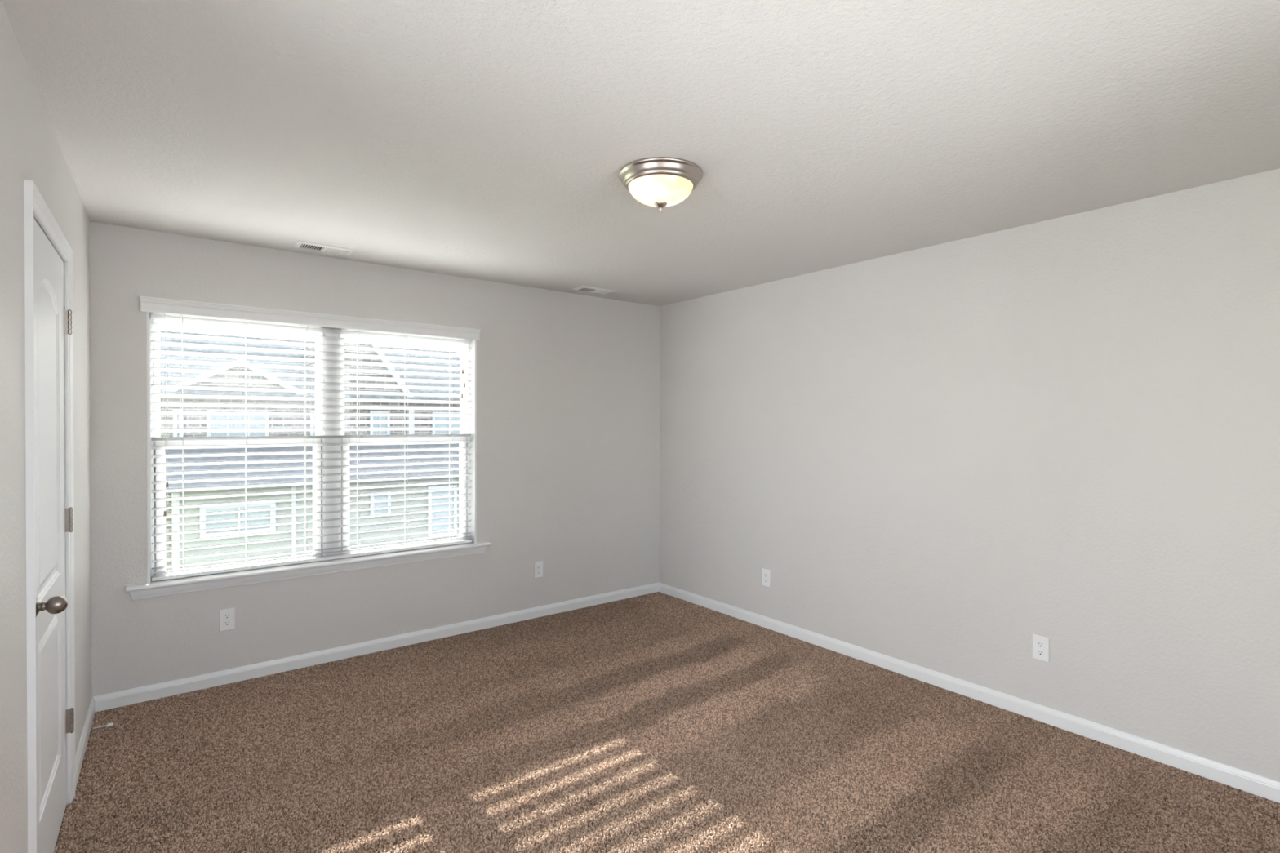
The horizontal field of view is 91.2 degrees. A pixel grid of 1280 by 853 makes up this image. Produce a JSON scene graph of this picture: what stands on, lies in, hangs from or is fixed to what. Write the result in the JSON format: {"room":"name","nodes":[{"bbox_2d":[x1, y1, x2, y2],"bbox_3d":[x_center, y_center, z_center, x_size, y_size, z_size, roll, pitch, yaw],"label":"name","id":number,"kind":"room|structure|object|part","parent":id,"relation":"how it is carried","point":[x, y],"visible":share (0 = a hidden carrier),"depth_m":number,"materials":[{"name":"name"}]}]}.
{"room":"empty bedroom","nodes":[
{"label":"empty bedroom","id":0,"kind":"room"},
{"bbox_2d":[0,0,92,852],"bbox_3d":[-1.450,0.225,1.303,0.130,2.540,4.630,0,1,-37],"label":"wall","id":1,"kind":"structure","parent":0,"point":[30,149],"depth_m":1.64,"materials":[{"name":"white paint"}]},
{"bbox_2d":[24,179,75,852],"bbox_3d":[-1.927,0.382,2.061,0.018,2.109,0.882,0,1,-37],"label":"trim","id":2,"kind":"structure","parent":1,"relation":"attached to","point":[35,204],"depth_m":1.71,"materials":[{"name":"white paint"}]},
{"bbox_2d":[33,214,74,852],"bbox_3d":[-1.958,0.402,2.038,0.201,2.070,0.803,0,1,-37],"label":"door","id":3,"kind":"structure","parent":1,"relation":"in","point":[52,322],"depth_m":2.08,"materials":[{"name":"white paint"}]},
{"bbox_3d":[-1.713,0.522,1.828,0.064,0.051,0.051,0,1,-37],"label":"knob","id":4,"kind":"part","parent":3,"relation":"part of","materials":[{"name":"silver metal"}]},
{"bbox_2d":[75,697,95,790],"bbox_3d":[-1.988,1.397,2.143,0.014,0.077,2.460,0,1,-37],"label":"baseboard","id":5,"kind":"structure","parent":1,"relation":"attached to","point":[84,738],"depth_m":2.75,"materials":[{"name":"white paint"}]},
{"bbox_2d":[91,722,113,731],"bbox_3d":[-2.476,1.382,2.885,0.078,0.020,0.020,0,1,-37],"label":"door stop","id":6,"kind":"object","parent":5,"relation":"attached to","point":[111,724],"visible":1,"depth_m":2.88,"materials":[{"name":"silver metal"}]},
{"bbox_3d":[-2.481,1.382,2.881,0.059,0.008,0.008,0,1,-37],"label":"rod","id":7,"kind":"part","parent":6,"relation":"part of","materials":[{"name":"silver metal"}]},
{"bbox_2d":[89,221,660,696],"bbox_3d":[-1.375,0.198,4.279,4.169,2.540,0.180,0,1,-38],"label":"wall","id":8,"kind":"structure","parent":0,"point":[568,384],"depth_m":4.12,"materials":[{"name":"white paint"}]},
{"bbox_2d":[218,607,235,631],"bbox_3d":[-2.283,1.068,3.463,0.073,0.120,0.008,0,1,-38],"label":"wall outlet","id":9,"kind":"object","parent":8,"relation":"attached to","point":[226,616],"visible":1,"depth_m":3.46,"materials":[{"name":"white plastic"}]},
{"bbox_2d":[223,620,231,626],"bbox_3d":[-2.281,1.087,3.461,0.034,0.028,0.002,0,1,-38],"label":"receptacle","id":10,"kind":"object","parent":9,"relation":"attached to","point":[226,623],"depth_m":3.46,"materials":[{"name":"grey plastic"}]},
{"bbox_2d":[223,613,231,618],"bbox_3d":[-2.281,1.048,3.461,0.034,0.028,0.002,0,1,-38],"label":"receptacle","id":11,"kind":"object","parent":9,"relation":"attached to","point":[226,615],"depth_m":3.46,"materials":[{"name":"grey plastic"}]},
{"bbox_2d":[125,311,491,599],"bbox_3d":[-1.884,0.122,3.852,1.975,1.522,0.227,0,1,-38],"label":"window","id":12,"kind":"structure","parent":8,"relation":"in","point":[180,585],"depth_m":3.84,"materials":[{"name":"white paint"}]},
{"bbox_3d":[-2.299,-0.248,3.625,0.811,0.702,0.030,0,1,-38],"label":"sash","id":13,"kind":"part","parent":12,"relation":"part of","materials":[{"name":"white plastic"}]},
{"bbox_3d":[-2.278,0.436,3.601,0.803,0.736,0.034,0,1,-38],"label":"sash","id":14,"kind":"part","parent":12,"relation":"part of","materials":[{"name":"white plastic"}]},
{"bbox_3d":[-1.886,0.825,3.858,1.975,0.019,0.227,0,1,-38],"label":"sill","id":15,"kind":"part","parent":12,"relation":"part of","materials":[{"name":"white paint"}]},
{"bbox_2d":[139,296,480,581],"bbox_3d":[-1.863,0.073,3.804,1.832,1.479,0.134,0,1,-38],"label":"window blind","id":16,"kind":"object","parent":12,"relation":"attached to","point":[161,306],"visible":1,"depth_m":3.71,"materials":[{"name":"white plastic"}]},
{"bbox_3d":[-2.509,-0.075,3.308,0.006,1.044,0.002,0,1,-38],"label":"pull cord","id":17,"kind":"part","parent":16,"relation":"part of","materials":[{"name":"white fabric"}]},
{"bbox_3d":[-2.501,-0.151,3.314,0.006,0.892,0.002,0,1,-38],"label":"pull cord","id":18,"kind":"part","parent":16,"relation":"part of","materials":[{"name":"white fabric"}]},
{"bbox_3d":[-2.469,0.094,3.384,0.002,1.403,0.053,0,1,-38],"label":"ladder cord","id":19,"kind":"part","parent":16,"relation":"part of","materials":[{"name":"white fabric"}]},
{"bbox_3d":[-2.240,0.093,3.562,0.002,1.403,0.053,0,1,-38],"label":"ladder cord","id":20,"kind":"part","parent":16,"relation":"part of","materials":[{"name":"white fabric"}]},
{"bbox_3d":[-2.000,0.093,3.749,0.002,1.403,0.053,0,1,-38],"label":"ladder cord","id":21,"kind":"part","parent":16,"relation":"part of","materials":[{"name":"white fabric"}]},
{"bbox_3d":[-1.882,0.802,3.849,1.764,0.020,0.050,0,1,-38],"label":"rail","id":22,"kind":"part","parent":16,"relation":"part of","materials":[{"name":"white plastic"}]},
{"bbox_3d":[-1.768,0.092,3.929,0.002,1.403,0.053,0,1,-38],"label":"ladder cord","id":23,"kind":"part","parent":16,"relation":"part of","materials":[{"name":"white fabric"}]},
{"bbox_3d":[-1.297,0.090,4.295,0.002,1.403,0.053,0,1,-38],"label":"ladder cord","id":24,"kind":"part","parent":16,"relation":"part of","materials":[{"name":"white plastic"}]},
{"bbox_3d":[-1.570,-0.250,4.192,0.817,0.702,0.030,0,1,-38],"label":"sash","id":25,"kind":"part","parent":12,"relation":"part of","materials":[{"name":"white plastic"}]},
{"bbox_3d":[-1.548,0.433,4.168,0.809,0.736,0.034,0,1,-38],"label":"sash","id":26,"kind":"part","parent":12,"relation":"part of","materials":[{"name":"white plastic"}]},
{"bbox_2d":[92,582,658,711],"bbox_3d":[-1.280,1.381,4.244,3.669,0.077,0.013,0,1,-38],"label":"baseboard","id":27,"kind":"structure","parent":8,"relation":"attached to","point":[158,691],"depth_m":3.81,"materials":[{"name":"white paint"}]},
{"bbox_2d":[533,560,542,578],"bbox_3d":[-0.753,1.063,4.653,0.073,0.120,0.008,0,1,-38],"label":"wall outlet","id":28,"kind":"object","parent":8,"relation":"attached to","point":[538,566],"visible":1,"depth_m":4.65,"materials":[{"name":"white plastic"}]},
{"bbox_2d":[0,0,1279,306],"bbox_3d":[0.043,-1.071,2.447,4.169,0.140,4.830,0,1,-38],"label":"ceiling","id":29,"kind":"structure","parent":0,"point":[491,140],"depth_m":2.02,"materials":[{"name":"white paint"}]},
{"bbox_2d":[293,240,355,255],"bbox_3d":[-1.796,-1.011,3.566,0.296,0.010,0.146,0,1,-38],"label":"ceiling vent","id":30,"kind":"object","parent":29,"relation":"in","point":[299,244],"visible":1,"depth_m":3.55,"materials":[{"name":"white metal"}]},
{"bbox_2d":[573,285,616,294],"bbox_3d":[-0.342,-1.016,4.681,0.296,0.010,0.146,0,1,-38],"label":"ceiling vent","id":31,"kind":"object","parent":29,"relation":"in","point":[583,288],"visible":1,"depth_m":4.65,"materials":[{"name":"white metal"}]},
{"bbox_2d":[618,156,702,211],"bbox_3d":[0.082,-0.926,2.481,0.333,0.150,0.333,0,1,-38],"label":"ceiling light","id":32,"kind":"object","parent":29,"relation":"attached to","point":[660,182],"visible":1,"depth_m":2.39,"materials":[{"name":"silver metal"}]},
{"bbox_3d":[0.082,-0.921,2.481,0.255,0.076,0.255,0,1,-38],"label":"lamp shade","id":33,"kind":"part","parent":32,"relation":"part of","materials":[{"name":"white glass"}]},
{"bbox_2d":[53,591,1279,852],"bbox_3d":[0.035,1.501,2.470,4.169,0.116,4.830,0,1,-38],"label":"floor","id":34,"kind":"structure","parent":0,"point":[658,722],"depth_m":2.68,"materials":[{"name":"brown carpet"}]},
{"bbox_2d":[658,168,1279,782],"bbox_3d":[1.586,0.213,3.662,0.150,2.540,4.630,0,1,-38],"label":"wall","id":35,"kind":"structure","parent":0,"point":[943,458],"depth_m":3.11,"materials":[{"name":"white paint"}]},
{"bbox_2d":[761,568,770,586],"bbox_3d":[0.891,1.071,4.431,0.008,0.120,0.073,0,1,-38],"label":"wall outlet","id":36,"kind":"object","parent":35,"relation":"attached to","point":[766,575],"visible":1,"depth_m":4.42,"materials":[{"name":"white plastic"}]},
{"bbox_2d":[658,582,1279,803],"bbox_3d":[1.518,1.395,3.622,0.013,0.077,4.430,0,1,-38],"label":"baseboard","id":37,"kind":"structure","parent":35,"relation":"attached to","point":[1251,783],"depth_m":3.10,"materials":[{"name":"white paint"}]},
{"bbox_2d":[1032,634,1049,662],"bbox_3d":[1.957,1.084,3.059,0.008,0.120,0.073,0,1,-38],"label":"wall outlet","id":38,"kind":"object","parent":35,"relation":"attached to","point":[1041,645],"visible":1,"depth_m":3.06,"materials":[{"name":"white plastic"}]},
{"bbox_2d":[1036,648,1044,656],"bbox_3d":[1.955,1.104,3.058,0.002,0.028,0.034,0,1,-38],"label":"receptacle","id":39,"kind":"object","parent":38,"relation":"attached to","point":[1040,652],"depth_m":3.06,"materials":[{"name":"grey plastic"}]},
{"bbox_2d":[1036,641,1044,648],"bbox_3d":[1.955,1.065,3.057,0.002,0.028,0.034,0,1,-38],"label":"receptacle","id":40,"kind":"object","parent":38,"relation":"attached to","point":[1039,644],"depth_m":3.06,"materials":[{"name":"grey plastic"}]},
{"bbox_3d":[-21.941,3.793,33.818,90.000,0.200,68.000,0,1,-38],"label":"ground","id":41,"kind":"structure","parent":0,"visible":0},
{"bbox_2d":[160,330,460,570],"bbox_3d":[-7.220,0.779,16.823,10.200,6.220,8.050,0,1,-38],"label":"window glass","id":42,"kind":"object","parent":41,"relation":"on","point":[203,451],"visible":0.39,"depth_m":13.60,"materials":[{"name":"glass"}]},
{"bbox_3d":[-9.571,-0.014,12.977,0.030,0.560,0.019,0,1,-38],"label":"pane","id":43,"kind":"part","parent":42,"relation":"part of","materials":[{"name":"clear glass"}]},
{"bbox_3d":[-7.659,1.761,11.951,1.040,0.440,0.019,0,1,-38],"label":"pane","id":44,"kind":"part","parent":42,"relation":"part of","materials":[{"name":"clear glass"}]},
{"bbox_3d":[-8.738,-0.017,13.625,1.000,0.560,0.019,0,1,-38],"label":"pane","id":45,"kind":"part","parent":42,"relation":"part of","materials":[{"name":"clear glass"}]},
{"bbox_3d":[-7.554,-0.022,14.546,0.060,0.560,0.019,0,1,-38],"label":"pane","id":46,"kind":"part","parent":42,"relation":"part of","materials":[{"name":"clear glass"}]},
{"bbox_3d":[-6.413,-0.026,15.433,0.330,0.560,0.019,0,1,-38],"label":"pane","id":47,"kind":"part","parent":42,"relation":"part of","materials":[{"name":"clear glass"}]},
{"bbox_3d":[-5.614,1.678,13.540,0.280,0.390,0.019,0,1,-38],"label":"pane","id":48,"kind":"part","parent":42,"relation":"part of","materials":[{"name":"clear glass"}]},
{"bbox_3d":[-4.539,1.934,14.379,0.515,1.010,0.019,0,1,-38],"label":"pane","id":49,"kind":"part","parent":42,"relation":"part of","materials":[{"name":"clear glass"}]},
{"bbox_3d":[-5.028,-0.031,16.510,0.780,0.560,0.019,0,1,-38],"label":"pane","id":50,"kind":"part","parent":42,"relation":"part of","materials":[{"name":"clear glass"}]}
]}

